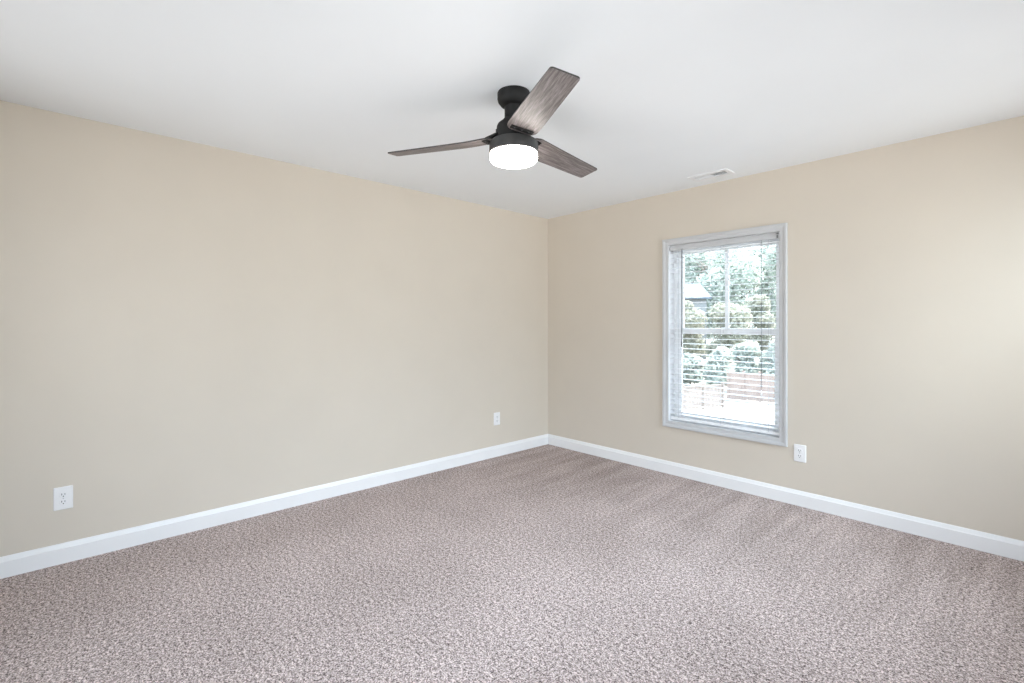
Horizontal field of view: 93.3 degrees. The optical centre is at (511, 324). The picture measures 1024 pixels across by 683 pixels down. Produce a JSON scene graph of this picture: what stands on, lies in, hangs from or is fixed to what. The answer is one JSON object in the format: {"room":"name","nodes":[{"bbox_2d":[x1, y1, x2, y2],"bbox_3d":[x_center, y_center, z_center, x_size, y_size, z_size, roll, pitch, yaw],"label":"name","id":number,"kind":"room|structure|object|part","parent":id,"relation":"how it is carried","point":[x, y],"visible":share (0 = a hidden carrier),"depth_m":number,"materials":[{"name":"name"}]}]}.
{"room":"empty bedroom","nodes":[
{"label":"empty bedroom","id":0,"kind":"room"},
{"bbox_2d":[0,100,547,556],"bbox_3d":[-1.409,0.075,3.695,5.080,2.440,0.160,0,0,-43],"label":"wall","id":1,"kind":"structure","parent":0,"point":[187,327],"depth_m":3.15,"materials":[{"name":"beige paint"}]},
{"bbox_2d":[53,485,72,510],"bbox_3d":[-2.437,0.943,2.626,0.079,0.123,0.009,0,0,-43],"label":"wall outlet","id":2,"kind":"object","parent":1,"relation":"attached to","point":[62,496],"visible":1,"depth_m":2.62,"materials":[{"name":"white plastic"}]},
{"bbox_2d":[59,499,67,504],"bbox_3d":[-2.435,0.963,2.624,0.034,0.028,0.002,0,0,-43],"label":"receptacle","id":3,"kind":"object","parent":2,"relation":"attached to","point":[61,501],"depth_m":2.62,"materials":[{"name":"white plastic"}]},
{"bbox_2d":[59,492,67,497],"bbox_3d":[-2.435,0.923,2.624,0.034,0.028,0.002,0,0,-43],"label":"receptacle","id":4,"kind":"object","parent":2,"relation":"attached to","point":[61,494],"depth_m":2.62,"materials":[{"name":"white plastic"}]},
{"bbox_2d":[0,434,547,578],"bbox_3d":[-1.349,1.241,3.631,4.760,0.108,0.014,0,0,-43],"label":"baseboard","id":5,"kind":"structure","parent":1,"relation":"attached to","point":[53,555],"depth_m":3.15,"materials":[{"name":"white wood"}]},
{"bbox_2d":[494,412,499,424],"bbox_3d":[-0.147,0.926,4.749,0.079,0.123,0.009,0,0,-43],"label":"wall outlet","id":6,"kind":"object","parent":1,"relation":"attached to","point":[496,415],"visible":1,"depth_m":4.75,"materials":[{"name":"white plastic"}]},
{"bbox_2d":[0,444,1023,682],"bbox_3d":[0.107,1.395,2.059,5.080,0.200,4.620,0,0,-43],"label":"floor","id":7,"kind":"structure","parent":0,"point":[547,563],"depth_m":2.29,"materials":[{"name":"beige carpet"}]},
{"bbox_2d":[0,0,1023,218],"bbox_3d":[0.107,-1.245,2.059,5.080,0.200,4.620,0,0,-43],"label":"ceiling","id":8,"kind":"structure","parent":0,"point":[666,93],"depth_m":2.24,"materials":[{"name":"white paint"}]},
{"bbox_2d":[388,66,596,177],"bbox_3d":[0.113,-0.972,2.463,1.069,0.346,1.186,0,0,-43],"label":"ceiling fan","id":9,"kind":"object","parent":8,"relation":"hanging from","point":[512,146],"visible":1,"depth_m":2.31,"materials":[{"name":"grey wood"}]},
{"bbox_3d":[-0.359,-0.909,2.479,0.559,0.016,0.150,-2,11,13],"label":"blade","id":10,"kind":"part","parent":9,"relation":"part of","materials":[{"name":"grey wood"}]},
{"bbox_3d":[0.009,-0.822,2.393,0.235,0.045,0.235,0,0,-43],"label":"lamp shade","id":11,"kind":"part","parent":9,"relation":"part of","materials":[{"name":"white glass"}]},
{"bbox_3d":[0.117,-0.918,2.031,0.150,0.006,0.559,12,-4,-16],"label":"blade","id":12,"kind":"part","parent":9,"relation":"part of","materials":[{"name":"grey wood"}]},
{"bbox_3d":[0.267,-0.910,2.668,0.150,0.016,0.559,-16,-13,42],"label":"blade","id":13,"kind":"part","parent":9,"relation":"part of","materials":[{"name":"grey wood"}]},
{"bbox_2d":[687,168,734,181],"bbox_3d":[1.524,-1.212,3.704,0.152,0.166,0.304,0,0,-43],"label":"ceiling vent","id":14,"kind":"object","parent":8,"relation":"in","point":[723,172],"visible":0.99,"depth_m":3.70,"materials":[{"name":"white metal"}]},
{"bbox_2d":[548,116,1023,540],"bbox_3d":[1.911,0.075,3.732,0.160,2.440,4.300,0,0,-43],"label":"wall","id":15,"kind":"structure","parent":0,"point":[906,259],"depth_m":3.19,"materials":[{"name":"beige paint"}]},
{"bbox_2d":[662,223,787,446],"bbox_3d":[1.721,0.074,3.930,0.190,1.627,0.994,0,0,-43],"label":"window","id":16,"kind":"structure","parent":15,"relation":"in","point":[781,329],"depth_m":3.97,"materials":[{"name":"grey paint"}]},
{"bbox_3d":[1.760,0.074,3.967,0.082,1.519,0.886,0,0,-43],"label":"frame","id":17,"kind":"part","parent":16,"relation":"part of","materials":[{"name":"white plastic"}]},
{"bbox_2d":[670,232,778,435],"bbox_3d":[1.687,0.068,3.899,0.078,1.506,0.874,0,0,-43],"label":"window blind","id":18,"kind":"object","parent":16,"relation":"attached to","point":[768,236],"visible":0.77,"depth_m":3.85,"materials":[{"name":"white plastic"}]},
{"bbox_3d":[1.695,0.809,3.906,0.052,0.023,0.868,0,0,-43],"label":"rail","id":19,"kind":"part","parent":18,"relation":"part of","materials":[{"name":"white plastic"}]},
{"bbox_3d":[1.744,0.420,3.951,0.028,0.771,0.834,0,0,-43],"label":"sash","id":20,"kind":"part","parent":16,"relation":"part of","materials":[{"name":"glass"}]},
{"bbox_3d":[1.767,-0.289,3.973,0.028,0.736,0.834,0,0,-43],"label":"sash","id":21,"kind":"part","parent":16,"relation":"part of","materials":[{"name":"white plastic"}]},
{"bbox_2d":[548,434,1023,561],"bbox_3d":[1.848,1.241,3.673,0.014,0.108,4.300,0,0,-43],"label":"baseboard","id":22,"kind":"structure","parent":15,"relation":"attached to","point":[1003,546],"depth_m":3.34,"materials":[{"name":"white wood"}]},
{"bbox_2d":[794,444,805,462],"bbox_3d":[2.055,0.920,3.453,0.009,0.123,0.079,0,0,-43],"label":"wall outlet","id":23,"kind":"object","parent":15,"relation":"attached to","point":[799,450],"visible":1,"depth_m":3.45,"materials":[{"name":"white plastic"}]},
{"label":"outside","id":24,"kind":"structure","parent":0,"visible":0},
{"bbox_2d":[683,346,774,423],"bbox_3d":[35.945,4.845,45.037,104.240,0.300,130.000,0,0,-43],"label":"ground","id":25,"kind":"structure","parent":24,"point":[760,411],"depth_m":26.71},
{"bbox_2d":[683,300,707,356],"bbox_3d":[14.784,1.326,40.443,2.807,6.847,4.112,0,0,-22],"label":"leafy tree","id":26,"kind":"object","parent":25,"relation":"on","point":[692,315],"visible":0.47,"depth_m":39.45,"materials":[{"name":"green plant"}]},
{"bbox_2d":[683,350,707,385],"bbox_3d":[12.637,3.193,34.439,2.194,3.112,2.163,0,0,-26],"label":"shrub","id":27,"kind":"object","parent":25,"relation":"on","point":[699,367],"visible":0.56,"depth_m":33.94,"materials":[{"name":"green plant"}]},
{"bbox_2d":[683,284,711,373],"bbox_3d":[15.019,0.445,45.002,5.000,8.500,5.200,0,0,0],"label":"house","id":28,"kind":"structure","parent":25,"relation":"on","point":[704,296],"depth_m":42.80,"materials":[{"name":"white"}]},
{"bbox_2d":[685,252,710,283],"bbox_3d":[20.722,-2.839,56.986,6.523,15.179,7.633,0,0,-40],"label":"tree","id":29,"kind":"object","parent":25,"relation":"on","point":[691,274],"visible":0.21,"depth_m":54.81,"materials":[{"name":"green plant"}]},
{"bbox_2d":[683,383,724,410],"bbox_3d":[9.288,3.985,26.222,5.920,1.420,0.161,0,0,-23],"label":"fence","id":30,"kind":"object","parent":25,"relation":"on","point":[703,384],"visible":0.37,"depth_m":26.74,"materials":[{"name":"brown wood"}]},
{"bbox_3d":[9.288,3.985,26.222,0.160,1.420,0.160,0,0,-23],"label":"post","id":31,"kind":"part","parent":30,"relation":"part of","materials":[{"name":"white wood"}]},
{"bbox_3d":[9.948,3.995,26.510,1.320,1.240,0.110,0,0,-23],"label":"board panel","id":32,"kind":"part","parent":30,"relation":"part of","materials":[{"name":"white wood"}]},
{"bbox_3d":[10.612,3.985,26.789,0.160,1.420,0.160,0,0,-23],"label":"post","id":33,"kind":"part","parent":30,"relation":"part of","materials":[{"name":"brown wood"}]},
{"bbox_3d":[11.272,3.995,27.077,1.320,1.240,0.110,0,0,-23],"label":"board panel","id":34,"kind":"part","parent":30,"relation":"part of","materials":[{"name":"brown wood"}]},
{"bbox_3d":[11.935,3.985,27.355,0.160,1.420,0.160,0,0,-23],"label":"post","id":35,"kind":"part","parent":30,"relation":"part of","materials":[{"name":"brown wood"}]},
{"bbox_2d":[701,346,732,396],"bbox_3d":[13.434,3.058,31.795,1.966,3.381,2.115,0,0,-34],"label":"shrub","id":36,"kind":"object","parent":25,"relation":"on","point":[715,352],"visible":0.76,"depth_m":31.31,"materials":[{"name":"green plant"}]},
{"bbox_2d":[704,302,752,385],"bbox_3d":[16.540,1.482,37.100,3.428,6.539,3.519,0,0,19],"label":"leafy tree","id":37,"kind":"object","parent":25,"relation":"on","point":[737,311],"visible":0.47,"depth_m":36.37,"materials":[{"name":"green plant"}]},
{"bbox_2d":[693,248,765,369],"bbox_3d":[21.036,-2.060,48.479,7.420,13.622,6.803,0,0,17],"label":"tree","id":38,"kind":"object","parent":25,"relation":"on","point":[739,299],"visible":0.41,"depth_m":46.21,"materials":[{"name":"green plant"}]},
{"bbox_2d":[731,340,760,380],"bbox_3d":[16.360,2.890,33.911,2.235,3.709,2.128,0,0,44],"label":"shrub","id":39,"kind":"object","parent":25,"relation":"on","point":[746,348],"visible":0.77,"depth_m":33.34,"materials":[{"name":"green plant"}]},
{"bbox_2d":[726,370,774,402],"bbox_3d":[15.349,3.775,28.981,4.637,1.840,0.160,0,0,35],"label":"fence","id":40,"kind":"object","parent":25,"relation":"on","point":[743,381],"visible":0.38,"depth_m":29.53,"materials":[{"name":"brown wood"}]},
{"bbox_3d":[13.522,3.775,30.273,0.160,1.840,0.160,0,0,35],"label":"post","id":41,"kind":"part","parent":40,"relation":"part of","materials":[{"name":"brown wood"}]},
{"bbox_3d":[13.903,3.810,30.038,0.775,1.670,0.064,0,0,35],"label":"board panel","id":42,"kind":"part","parent":40,"relation":"part of","materials":[{"name":"brown wood"}]},
{"bbox_3d":[14.253,3.775,29.756,0.160,1.840,0.160,0,0,35],"label":"post","id":43,"kind":"part","parent":40,"relation":"part of","materials":[{"name":"brown wood"}]},
{"bbox_3d":[14.634,3.810,29.521,0.775,1.670,0.064,0,0,35],"label":"board panel","id":44,"kind":"part","parent":40,"relation":"part of","materials":[{"name":"brown wood"}]},
{"bbox_3d":[14.984,3.775,29.240,0.160,1.840,0.160,0,0,35],"label":"post","id":45,"kind":"part","parent":40,"relation":"part of","materials":[{"name":"brown wood"}]},
{"bbox_3d":[15.365,3.810,29.004,0.775,1.670,0.064,0,0,35],"label":"board panel","id":46,"kind":"part","parent":40,"relation":"part of","materials":[{"name":"brown wood"}]},
{"bbox_2d":[742,294,775,373],"bbox_3d":[20.710,1.069,40.652,3.260,7.356,3.326,0,0,-10],"label":"leafy tree","id":47,"kind":"object","parent":25,"relation":"on","point":[756,305],"visible":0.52,"depth_m":39.93,"materials":[{"name":"green plant"}]},
{"bbox_2d":[746,245,775,328],"bbox_3d":[29.421,-3.109,55.883,7.238,15.711,6.584,0,0,5],"label":"tree","id":48,"kind":"object","parent":25,"relation":"on","point":[762,251],"visible":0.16,"depth_m":54.59,"materials":[{"name":"green plant"}]},
{"bbox_2d":[757,341,774,383],"bbox_3d":[17.413,2.871,32.014,2.002,3.750,2.426,0,0,9],"label":"shrub","id":49,"kind":"object","parent":25,"relation":"on","point":[763,354],"visible":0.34,"depth_m":31.97,"materials":[{"name":"green plant"}]},
{"bbox_2d":[763,245,775,297],"bbox_3d":[29.047,-2.147,47.855,6.808,13.791,7.010,0,0,-12],"label":"tree","id":50,"kind":"object","parent":25,"relation":"on","point":[772,250],"visible":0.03,"depth_m":48.70,"materials":[{"name":"green plant"}]}
]}

